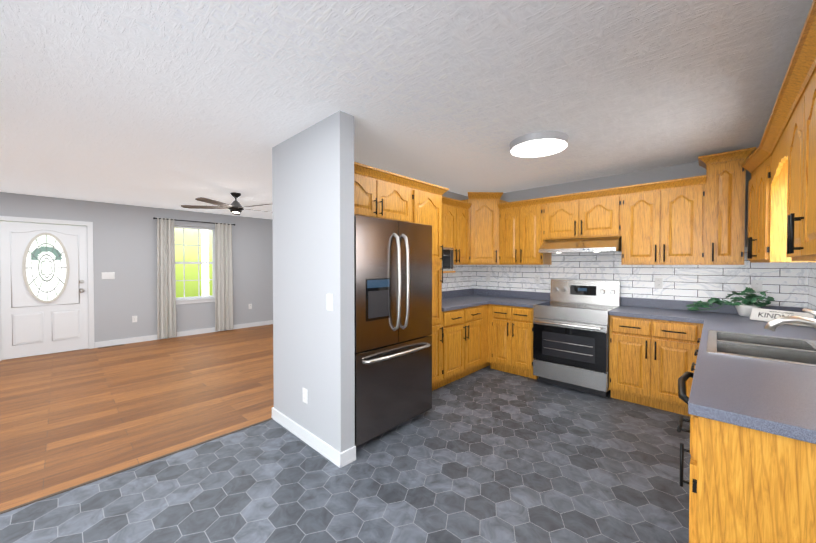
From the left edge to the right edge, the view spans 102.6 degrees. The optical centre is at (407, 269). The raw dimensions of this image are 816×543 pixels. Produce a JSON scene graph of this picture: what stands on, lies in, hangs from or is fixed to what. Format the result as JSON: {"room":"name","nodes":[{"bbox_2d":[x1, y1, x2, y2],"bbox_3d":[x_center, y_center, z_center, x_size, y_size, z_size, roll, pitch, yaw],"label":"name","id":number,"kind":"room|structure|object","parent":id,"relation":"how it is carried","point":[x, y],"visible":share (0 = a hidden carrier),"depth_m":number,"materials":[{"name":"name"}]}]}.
{"room":"kitchen","nodes":[
{"label":"kitchen","id":0,"kind":"room"},
{"bbox_2d":[0,192,267,341],"bbox_3d":[-4.923,0.087,5.837,0.120,2.440,7.140,1,1,43],"label":"wall","id":1,"kind":"structure","parent":0,"point":[124,236],"depth_m":5.85,"materials":[{"name":"grey paint"}]},
{"bbox_2d":[0,221,88,359],"bbox_3d":[-5.578,0.306,5.049,0.109,2.012,0.900,1,1,43],"label":"entry door","id":2,"kind":"structure","parent":1,"relation":"in","point":[44,286],"depth_m":5.03,"materials":[{"name":"white wood"}]},
{"bbox_2d":[0,216,94,360],"bbox_3d":[-5.619,0.270,5.087,0.136,2.095,1.040,1,1,43],"label":"door frame","id":3,"kind":"structure","parent":1,"relation":"attached to","point":[89,225],"depth_m":5.37,"materials":[{"name":"white wood"}]},
{"bbox_2d":[101,272,114,278],"bbox_3d":[-5.096,0.111,5.554,0.013,0.118,0.165,1,1,43],"label":"light switch","id":4,"kind":"object","parent":1,"relation":"attached to","point":[108,275],"visible":1,"depth_m":5.56,"materials":[{"name":"white plastic"}]},
{"bbox_2d":[132,316,136,322],"bbox_3d":[-4.865,0.887,5.815,0.008,0.115,0.072,1,1,43],"label":"outlet","id":5,"kind":"object","parent":1,"relation":"attached to","point":[134,318],"visible":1,"depth_m":5.81,"materials":[{"name":"white plastic"}]},
{"bbox_2d":[95,320,272,347],"bbox_3d":[-3.835,1.243,6.916,0.017,0.095,4.038,1,1,43],"label":"baseboard","id":6,"kind":"structure","parent":1,"relation":"attached to","point":[207,330],"depth_m":6.29,"materials":[{"name":"white wood"}]},
{"bbox_2d":[153,217,234,338],"bbox_3d":[-4.165,0.159,6.470,0.117,2.226,1.384,1,1,43],"label":"curtain","id":7,"kind":"object","parent":1,"relation":"attached to","point":[166,303],"visible":0.98,"depth_m":6.18,"materials":[{"name":"beige fabric"}]},
{"bbox_2d":[175,226,214,304],"bbox_3d":[-4.279,-0.085,6.471,0.115,1.513,0.890,1,1,43],"label":"window","id":8,"kind":"structure","parent":1,"relation":"in","point":[212,263],"depth_m":6.57,"materials":[{"name":"white"}]},
{"bbox_2d":[0,324,273,511],"bbox_3d":[-3.236,1.360,4.277,4.740,0.060,7.390,1,1,43],"label":"floor","id":9,"kind":"structure","parent":0,"point":[68,419],"depth_m":3.27,"materials":[{"name":"brown wood"}]},
{"bbox_2d":[98,344,124,348],"bbox_3d":[-5.034,1.307,5.547,0.090,0.007,0.340,1,1,43],"label":"floor vent","id":10,"kind":"object","parent":9,"relation":"in","point":[111,346],"visible":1,"depth_m":5.52,"materials":[{"name":"brown"}]},
{"bbox_2d":[0,418,272,513],"bbox_3d":[-2.592,1.370,1.501,0.024,0.004,3.986,1,1,43],"label":"transition strip","id":11,"kind":"object","parent":9,"relation":"on","point":[64,490],"depth_m":2.19,"materials":[{"name":"brown wood"}]},
{"bbox_2d":[276,110,354,452],"bbox_3d":[-0.755,0.135,2.594,0.915,2.440,0.120,1,1,43],"label":"wall","id":12,"kind":"structure","parent":0,"point":[292,262],"depth_m":2.43,"materials":[{"name":"grey paint"}]},
{"bbox_2d":[302,388,307,403],"bbox_3d":[-0.813,0.996,2.572,0.072,0.115,0.008,1,1,43],"label":"outlet","id":13,"kind":"object","parent":12,"relation":"attached to","point":[305,395],"visible":1,"depth_m":2.56,"materials":[{"name":"white plastic"}]},
{"bbox_2d":[272,408,343,467],"bbox_3d":[-0.830,1.308,2.589,1.022,0.095,0.017,1,1,43],"label":"baseboard","id":14,"kind":"structure","parent":12,"relation":"attached to","point":[332,454],"depth_m":2.50,"materials":[{"name":"white wood"}]},
{"bbox_2d":[327,294,332,310],"bbox_3d":[-0.558,0.234,2.320,0.075,0.118,0.009,1,1,43],"label":"light switch","id":15,"kind":"object","parent":12,"relation":"attached to","point":[330,302],"visible":1,"depth_m":2.31,"materials":[{"name":"white plastic"}]},
{"bbox_2d":[0,365,690,542],"bbox_3d":[-0.190,1.403,1.415,3.620,0.060,7.390,1,1,43],"label":"floor","id":16,"kind":"structure","parent":0,"point":[487,454],"depth_m":2.06,"materials":[{"name":"grey tile"}]},
{"bbox_2d":[354,215,431,446],"bbox_3d":[-0.359,0.473,2.971,0.923,1.752,0.885,1,1,43],"label":"fridge","id":17,"kind":"object","parent":16,"relation":"on","point":[393,313],"visible":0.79,"depth_m":2.63,"materials":[{"name":"grey metal"}]},
{"bbox_2d":[414,179,445,390],"bbox_3d":[-0.009,0.229,3.604,0.617,2.222,0.488,1,1,43],"label":"tall cabinet","id":18,"kind":"object","parent":16,"relation":"on","point":[427,196],"depth_m":3.47,"materials":[{"name":"brown wood"}]},
{"bbox_2d":[442,247,454,272],"bbox_3d":[0.363,-0.080,3.771,0.260,0.335,0.267,1,1,43],"label":"microwave","id":19,"kind":"object","parent":18,"relation":"attached to","point":[448,261],"visible":0.44,"depth_m":3.69,"materials":[{"name":"black metal"}]},
{"bbox_2d":[436,305,483,388],"bbox_3d":[0.446,0.895,4.097,0.619,0.876,0.835,1,1,43],"label":"base cabinet","id":20,"kind":"object","parent":16,"relation":"on","point":[463,329],"depth_m":3.86,"materials":[{"name":"brown wood"}]},
{"bbox_2d":[442,288,505,311],"bbox_3d":[0.711,0.382,4.363,0.630,0.140,1.593,1,1,43],"label":"countertop","id":21,"kind":"structure","parent":20,"relation":"on","point":[464,298],"depth_m":4.58,"materials":[{"name":"laminate"}]},
{"bbox_2d":[488,304,537,378],"bbox_3d":[1.478,0.892,4.319,0.619,0.876,0.617,1,1,43],"label":"base cabinet","id":22,"kind":"object","parent":16,"relation":"on","point":[493,336],"depth_m":4.09,"materials":[{"name":"brown wood"}]},
{"bbox_2d":[490,290,549,307],"bbox_3d":[1.483,0.383,4.293,0.590,0.140,0.637,1,1,43],"label":"countertop","id":23,"kind":"structure","parent":22,"relation":"on","point":[508,298],"depth_m":4.44,"materials":[{"name":"laminate"}]},
{"bbox_2d":[533,279,620,396],"bbox_3d":[1.940,0.737,3.790,0.768,1.200,0.698,1,1,43],"label":"range","id":24,"kind":"object","parent":16,"relation":"on","point":[571,318],"visible":0.96,"depth_m":3.63,"materials":[{"name":"silver metal"}]},
{"bbox_2d":[609,315,700,418],"bbox_3d":[2.516,0.907,3.343,0.679,0.876,0.618,1,1,43],"label":"base cabinet","id":25,"kind":"object","parent":16,"relation":"on","point":[651,360],"depth_m":3.12,"materials":[{"name":"brown wood"}]},
{"bbox_2d":[609,297,697,322],"bbox_3d":[2.521,0.398,3.322,0.706,0.140,0.630,1,1,43],"label":"countertop","id":26,"kind":"structure","parent":25,"relation":"on","point":[659,309],"depth_m":3.39,"materials":[{"name":"laminate"}]},
{"bbox_2d":[686,287,774,316],"bbox_3d":[3.010,0.294,3.077,0.595,0.273,0.194,1,1,43],"label":"potted plant","id":27,"kind":"object","parent":26,"relation":"on","point":[745,307],"visible":0.96,"depth_m":2.99,"materials":[{"name":"green plant"}]},
{"bbox_2d":[714,303,797,311],"bbox_3d":[3.008,0.405,2.865,0.450,0.140,0.630,1,1,43],"label":"countertop","id":28,"kind":"structure","parent":25,"relation":"on","point":[783,308],"depth_m":2.97,"materials":[{"name":"laminate"}]},
{"bbox_2d":[750,308,814,326],"bbox_3d":[3.008,0.384,2.636,0.058,0.102,0.360,0,1,-17],"label":"sign","id":29,"kind":"object","parent":28,"relation":"on","point":[754,313],"visible":0.44,"depth_m":2.68,"materials":[{"name":"white"}]},
{"bbox_2d":[758,312,788,318],"bbox_3d":[2.998,0.382,2.632,0.001,0.041,0.263,24,-6,-18],"label":"lettering","id":30,"kind":"object","parent":29,"relation":"attached to","point":[770,316],"visible":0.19,"depth_m":2.69,"materials":[{"name":"black paint"}]},
{"bbox_2d":[689,355,696,386],"bbox_3d":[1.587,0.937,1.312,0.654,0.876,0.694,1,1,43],"label":"base cabinet","id":31,"kind":"object","parent":16,"relation":"on","point":[694,356],"depth_m":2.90,"materials":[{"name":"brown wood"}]},
{"bbox_2d":[681,387,815,542],"bbox_3d":[1.310,0.941,1.018,0.654,0.876,0.253,1,1,43],"label":"base cabinet","id":32,"kind":"object","parent":16,"relation":"on","point":[748,485],"depth_m":1.05,"materials":[{"name":"brown wood"}]},
{"bbox_2d":[688,302,815,443],"bbox_3d":[2.221,0.418,1.995,0.674,0.140,2.977,1,1,43],"label":"countertop","id":33,"kind":"structure","parent":32,"relation":"on","point":[776,398],"depth_m":1.28,"materials":[{"name":"laminate"}]},
{"bbox_2d":[707,330,815,366],"bbox_3d":[2.091,0.534,1.887,0.530,0.179,0.810,1,1,43],"label":"sink","id":34,"kind":"object","parent":33,"relation":"in","point":[784,350],"visible":0.42,"depth_m":1.95,"materials":[{"name":"silver metal"}]},
{"bbox_2d":[764,308,815,330],"bbox_3d":[2.178,0.329,1.803,0.290,0.233,0.068,1,1,43],"label":"faucet","id":35,"kind":"object","parent":33,"relation":"on","point":[772,325],"visible":1,"depth_m":1.82,"materials":[{"name":"silver metal"}]},
{"bbox_2d":[268,146,471,411],"bbox_3d":[-0.099,0.113,4.049,0.120,2.440,3.140,1,1,43],"label":"wall","id":36,"kind":"structure","parent":0,"point":[273,314],"depth_m":2.93,"materials":[{"name":"grey paint"}]},
{"bbox_2d":[354,162,413,222],"bbox_3d":[-0.498,-0.658,3.071,0.617,0.432,0.938,1,1,43],"label":"upper cabinet","id":37,"kind":"object","parent":36,"relation":"attached to","point":[382,194],"depth_m":2.90,"materials":[{"name":"brown wood"}]},
{"bbox_2d":[442,196,469,264],"bbox_3d":[0.508,-0.477,4.360,0.322,0.832,0.639,1,1,43],"label":"upper cabinet","id":38,"kind":"object","parent":36,"relation":"attached to","point":[455,213],"depth_m":4.26,"materials":[{"name":"brown wood"}]},
{"bbox_2d":[442,265,473,290],"bbox_3d":[0.480,0.037,4.571,0.006,0.543,1.585,1,1,43],"label":"tile backsplash","id":39,"kind":"structure","parent":36,"relation":"attached to","point":[463,277],"depth_m":4.88,"materials":[{"name":"tile"}]},
{"bbox_2d":[450,192,509,264],"bbox_3d":[1.040,-0.558,4.716,0.608,0.983,0.606,1,1,43],"label":"upper cabinet","id":40,"kind":"object","parent":36,"relation":"attached to","point":[483,205],"depth_m":4.49,"materials":[{"name":"brown wood"}]},
{"bbox_2d":[0,0,812,218],"bbox_3d":[-1.917,-1.141,3.000,8.360,0.100,7.390,1,1,43],"label":"ceiling","id":41,"kind":"structure","parent":0,"point":[171,104],"depth_m":1.93,"materials":[{"name":"white paint"}]},
{"bbox_2d":[181,192,270,214],"bbox_3d":[-2.492,-0.978,4.853,1.389,0.281,1.341,1,1,43],"label":"ceiling fan","id":42,"kind":"object","parent":41,"relation":"hanging from","point":[235,207],"visible":0.98,"depth_m":4.73,"materials":[{"name":"brown metal"}]},
{"bbox_2d":[510,131,568,157],"bbox_3d":[1.114,-1.059,2.795,0.470,0.057,0.470,1,1,43],"label":"kitchen ceiling light","id":43,"kind":"object","parent":41,"relation":"attached to","point":[540,144],"visible":1,"depth_m":2.69,"materials":[{"name":"grey plastic"}]},
{"bbox_2d":[475,162,803,307],"bbox_3d":[0.572,0.089,5.668,8.360,2.440,0.120,1,1,43],"label":"wall","id":44,"kind":"structure","parent":0,"point":[693,169],"depth_m":3.78,"materials":[{"name":"grey paint"}]},
{"bbox_2d":[498,199,551,264],"bbox_3d":[1.576,-0.478,4.409,0.595,0.832,0.322,1,1,43],"label":"upper cabinet","id":45,"kind":"object","parent":44,"relation":"attached to","point":[519,222],"depth_m":4.28,"materials":[{"name":"brown wood"}]},
{"bbox_2d":[542,187,621,242],"bbox_3d":[2.099,-0.626,3.915,0.840,0.522,0.322,1,1,43],"label":"upper cabinet","id":46,"kind":"object","parent":44,"relation":"attached to","point":[588,214],"depth_m":3.76,"materials":[{"name":"brown wood"}]},
{"bbox_2d":[538,236,621,253],"bbox_3d":[2.039,-0.277,3.854,0.805,0.167,0.501,1,1,43],"label":"range hood","id":47,"kind":"object","parent":46,"relation":"attached to","point":[595,245],"visible":0.98,"depth_m":3.69,"materials":[{"name":"silver metal"}]},
{"bbox_2d":[474,247,805,307],"bbox_3d":[2.256,0.046,3.998,3.379,0.543,0.006,1,1,43],"label":"tile backsplash","id":48,"kind":"structure","parent":44,"relation":"attached to","point":[790,284],"depth_m":3.53,"materials":[{"name":"tile"}]},
{"bbox_2d":[655,278,662,288],"bbox_3d":[2.724,0.151,3.549,0.072,0.115,0.008,1,1,43],"label":"outlet","id":49,"kind":"object","parent":48,"relation":"attached to","point":[658,282],"visible":1,"depth_m":3.54,"materials":[{"name":"white plastic"}]},
{"bbox_2d":[751,280,762,291],"bbox_3d":[3.256,0.158,3.049,0.072,0.115,0.008,1,1,43],"label":"outlet","id":50,"kind":"object","parent":48,"relation":"attached to","point":[756,285],"visible":1,"depth_m":3.04,"materials":[{"name":"white plastic"}]},
{"bbox_2d":[621,175,709,264],"bbox_3d":[2.649,-0.463,3.400,0.670,0.832,0.322,1,1,43],"label":"upper cabinet","id":51,"kind":"object","parent":44,"relation":"attached to","point":[697,220],"depth_m":3.25,"materials":[{"name":"brown wood"}]},
{"bbox_2d":[706,148,749,264],"bbox_3d":[2.987,-0.548,3.082,0.257,1.012,0.322,1,1,43],"label":"upper cabinet","id":52,"kind":"object","parent":44,"relation":"attached to","point":[725,220],"depth_m":2.96,"materials":[{"name":"brown wood"}]},
{"bbox_2d":[745,152,780,262],"bbox_3d":[2.933,-0.444,2.533,0.386,0.780,0.612,1,1,43],"label":"upper cabinet","id":53,"kind":"object","parent":44,"relation":"attached to","point":[779,164],"depth_m":2.44,"materials":[{"name":"brown wood"}]},
{"bbox_2d":[781,44,815,261],"bbox_3d":[1.816,-0.425,1.294,0.322,0.780,0.880,1,1,43],"label":"upper cabinet","id":54,"kind":"object","parent":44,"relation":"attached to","point":[798,149],"depth_m":1.44,"materials":[{"name":"brown wood"}]},
{"bbox_2d":[806,262,815,310],"bbox_3d":[2.464,0.079,1.756,0.006,0.543,2.970,1,1,43],"label":"tile backsplash","id":55,"kind":"structure","parent":44,"relation":"attached to","point":[810,267],"depth_m":2.74,"materials":[{"name":"tile"}]},
{"label":"outside","id":56,"kind":"structure","parent":0,"visible":0},
{"bbox_2d":[175,228,212,297],"bbox_3d":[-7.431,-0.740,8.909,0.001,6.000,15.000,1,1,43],"label":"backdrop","id":57,"kind":"structure","parent":56,"point":[191,255],"depth_m":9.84,"materials":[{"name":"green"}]},
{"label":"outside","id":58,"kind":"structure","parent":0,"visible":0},
{"bbox_2d":[201,230,208,295],"bbox_3d":[-4.925,-0.075,7.935,0.120,3.700,0.120,1,1,43],"label":"porch post","id":59,"kind":"object","parent":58,"point":[205,258],"visible":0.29,"depth_m":7.89,"materials":[{"name":"white"}]}
]}

